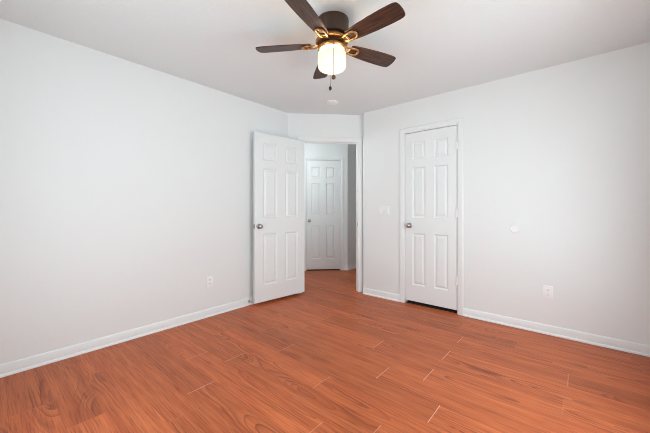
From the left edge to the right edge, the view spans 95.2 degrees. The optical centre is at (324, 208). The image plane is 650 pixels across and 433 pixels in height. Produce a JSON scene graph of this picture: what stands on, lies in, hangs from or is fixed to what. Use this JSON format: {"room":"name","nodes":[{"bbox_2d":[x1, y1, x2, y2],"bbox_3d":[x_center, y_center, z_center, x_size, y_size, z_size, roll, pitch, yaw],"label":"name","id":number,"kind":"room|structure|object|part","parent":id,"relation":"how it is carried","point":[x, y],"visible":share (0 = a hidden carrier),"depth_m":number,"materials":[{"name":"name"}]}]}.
{"room":"empty bedroom","nodes":[
{"label":"empty bedroom","id":0,"kind":"room"},
{"bbox_2d":[0,19,287,364],"bbox_3d":[-1.561,-0.077,2.873,0.115,2.440,3.212,0,0,41],"label":"wall","id":1,"kind":"structure","parent":0,"point":[125,185],"depth_m":2.50,"materials":[{"name":"white paint"}]},
{"bbox_2d":[0,297,253,377],"bbox_3d":[-1.486,1.101,2.855,0.022,0.083,3.052,0,0,41],"label":"baseboard","id":2,"kind":"structure","parent":1,"relation":"attached to","point":[28,363],"depth_m":2.48,"materials":[{"name":"white paint"}]},
{"bbox_2d":[207,276,212,287],"bbox_3d":[-1.227,0.776,3.168,0.009,0.117,0.072,0,0,41],"label":"wall outlet","id":3,"kind":"object","parent":1,"relation":"attached to","point":[209,278],"visible":1,"depth_m":3.16,"materials":[{"name":"white plastic"}]},
{"bbox_2d":[0,268,649,432],"bbox_3d":[0.604,1.164,3.808,7.555,0.058,7.429,0,0,41],"label":"floor","id":4,"kind":"structure","parent":0,"point":[330,356],"depth_m":2.00,"materials":[{"name":"brown wood"}]},
{"bbox_2d":[0,0,649,114],"bbox_3d":[0.573,-1.357,3.758,5.190,0.120,7.340,0,0,41],"label":"ceiling","id":5,"kind":"structure","parent":0,"point":[438,46],"depth_m":2.29,"materials":[{"name":"white paint"}]},
{"bbox_2d":[256,0,404,90],"bbox_3d":[0.069,-1.072,2.022,1.010,0.450,1.040,0,0,41],"label":"ceiling fan","id":6,"kind":"object","parent":5,"relation":"hanging from","point":[332,29],"visible":1,"depth_m":1.96,"materials":[{"name":"brown wood"}]},
{"bbox_3d":[-0.290,-1.134,2.094,0.397,0.006,0.127,0,12,8],"label":"blade","id":7,"kind":"part","parent":6,"relation":"part of","materials":[{"name":"brown wood"}]},
{"bbox_3d":[-0.100,-1.134,1.742,0.127,0.006,0.397,13,6,25],"label":"blade","id":8,"kind":"part","parent":6,"relation":"part of","materials":[{"name":"brown wood"}]},
{"bbox_3d":[-0.013,-1.134,2.384,0.127,0.006,0.397,-12,2,-10],"label":"blade","id":9,"kind":"part","parent":6,"relation":"part of","materials":[{"name":"brown wood"}]},
{"bbox_3d":[0.048,-1.018,2.049,0.195,0.126,0.195,0,0,40],"label":"lamp shade","id":10,"kind":"part","parent":6,"relation":"part of","materials":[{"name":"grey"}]},
{"bbox_3d":[0.056,-0.990,1.948,0.003,0.230,0.018,0,0,-6],"label":"pull chain","id":11,"kind":"part","parent":6,"relation":"part of","materials":[{"name":"brown metal"}]},
{"bbox_3d":[0.348,-1.134,2.210,0.397,0.006,0.127,0,-12,-28],"label":"blade","id":12,"kind":"part","parent":6,"relation":"part of","materials":[{"name":"brown wood"}]},
{"bbox_3d":[0.294,-1.134,1.814,0.397,0.006,0.127,0,-12,44],"label":"blade","id":13,"kind":"part","parent":6,"relation":"part of","materials":[{"name":"brown wood"}]},
{"bbox_2d":[327,100,338,104],"bbox_3d":[0.096,-1.285,3.600,0.148,0.024,0.148,0,0,41],"label":"smoke detector","id":14,"kind":"object","parent":5,"relation":"attached to","point":[330,102],"visible":1,"depth_m":3.56,"materials":[{"name":"white plastic"}]},
{"bbox_2d":[288,113,361,139],"bbox_3d":[0.003,-0.077,4.120,1.024,2.440,0.115,0,0,-5],"label":"wall","id":15,"kind":"structure","parent":0,"point":[302,125],"depth_m":4.06,"materials":[{"name":"white paint"}]},
{"bbox_2d":[253,132,303,303],"bbox_3d":[-0.557,0.101,3.752,0.778,2.018,0.154,0,0,-43],"label":"door","id":16,"kind":"structure","parent":15,"relation":"in","point":[278,162],"depth_m":3.69,"materials":[{"name":"white paint"}]},
{"bbox_3d":[-0.763,0.205,3.492,0.065,0.065,0.060,0,0,-43],"label":"knob","id":17,"kind":"part","parent":16,"relation":"part of","materials":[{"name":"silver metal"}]},
{"bbox_2d":[297,136,361,292],"bbox_3d":[0.066,0.081,4.117,0.891,2.125,0.132,0,0,-5],"label":"door frame","id":18,"kind":"structure","parent":15,"relation":"attached to","point":[313,140],"depth_m":4.09,"materials":[{"name":"white paint"}]},
{"bbox_2d":[304,143,347,265],"bbox_3d":[-0.256,-0.077,5.566,1.350,2.440,0.115,0,0,-5],"label":"wall","id":19,"kind":"structure","parent":0,"point":[327,150],"depth_m":5.56,"materials":[{"name":"white paint"}]},
{"bbox_2d":[306,160,340,268],"bbox_3d":[-0.021,0.109,5.516,0.644,2.024,0.094,0,0,-5],"label":"door","id":20,"kind":"structure","parent":19,"relation":"in","point":[323,215],"depth_m":5.53,"materials":[{"name":"white paint"}]},
{"bbox_2d":[304,156,343,270],"bbox_3d":[-0.034,0.084,5.575,0.760,2.118,0.132,0,0,-5],"label":"door frame","id":21,"kind":"structure","parent":19,"relation":"attached to","point":[341,159],"depth_m":5.54,"materials":[{"name":"white paint"}]},
{"bbox_2d":[348,144,355,264],"bbox_3d":[1.092,-0.077,6.434,0.115,2.440,2.197,0,0,41],"label":"wall","id":22,"kind":"structure","parent":0,"point":[351,147],"depth_m":5.66,"materials":[{"name":"white paint"}]},
{"bbox_2d":[348,264,355,269],"bbox_3d":[1.141,1.101,6.386,0.022,0.083,2.206,0,0,41],"label":"baseboard","id":23,"kind":"structure","parent":22,"relation":"attached to","point":[353,266],"depth_m":5.65,"materials":[{"name":"white paint"}]},
{"bbox_2d":[362,42,649,345],"bbox_3d":[1.565,-0.077,3.219,2.741,2.440,0.147,0,0,41],"label":"wall","id":24,"kind":"structure","parent":0,"point":[560,153],"depth_m":2.72,"materials":[{"name":"white paint"}]},
{"bbox_2d":[362,288,399,301],"bbox_3d":[0.716,1.101,3.832,0.539,0.083,0.022,0,0,41],"label":"baseboard","id":25,"kind":"structure","parent":24,"relation":"attached to","point":[376,293],"depth_m":3.82,"materials":[{"name":"white paint"}]},
{"bbox_2d":[379,206,389,214],"bbox_3d":[0.758,0.023,3.802,0.165,0.117,0.013,0,0,41],"label":"light switch","id":26,"kind":"object","parent":24,"relation":"attached to","point":[383,210],"visible":1,"depth_m":3.79,"materials":[{"name":"white plastic"}]},
{"bbox_2d":[405,125,457,309],"bbox_3d":[1.202,0.096,3.419,0.628,2.015,0.094,0,0,41],"label":"door","id":27,"kind":"structure","parent":24,"relation":"in","point":[431,211],"depth_m":3.42,"materials":[{"name":"white paint"}]},
{"bbox_2d":[400,117,462,315],"bbox_3d":[1.239,0.081,3.465,0.734,2.125,0.132,0,0,41],"label":"door frame","id":28,"kind":"structure","parent":24,"relation":"attached to","point":[458,121],"depth_m":3.25,"materials":[{"name":"white paint"}]},
{"bbox_2d":[510,224,519,232],"bbox_3d":[1.841,0.192,2.881,0.084,0.084,0.006,0,0,41],"label":"bumper cover","id":29,"kind":"object","parent":24,"relation":"attached to","point":[514,228],"visible":1,"depth_m":2.88,"materials":[{"name":"white plastic"}]},
{"bbox_2d":[543,285,552,298],"bbox_3d":[2.037,0.760,2.712,0.072,0.117,0.009,0,0,41],"label":"wall outlet","id":30,"kind":"object","parent":24,"relation":"attached to","point":[547,290],"visible":1,"depth_m":2.71,"materials":[{"name":"white plastic"}]},
{"bbox_2d":[463,308,649,356],"bbox_3d":[2.016,1.101,2.723,1.411,0.083,0.022,0,0,41],"label":"baseboard","id":31,"kind":"structure","parent":24,"relation":"attached to","point":[612,343],"depth_m":2.63,"materials":[{"name":"white paint"}]}
]}

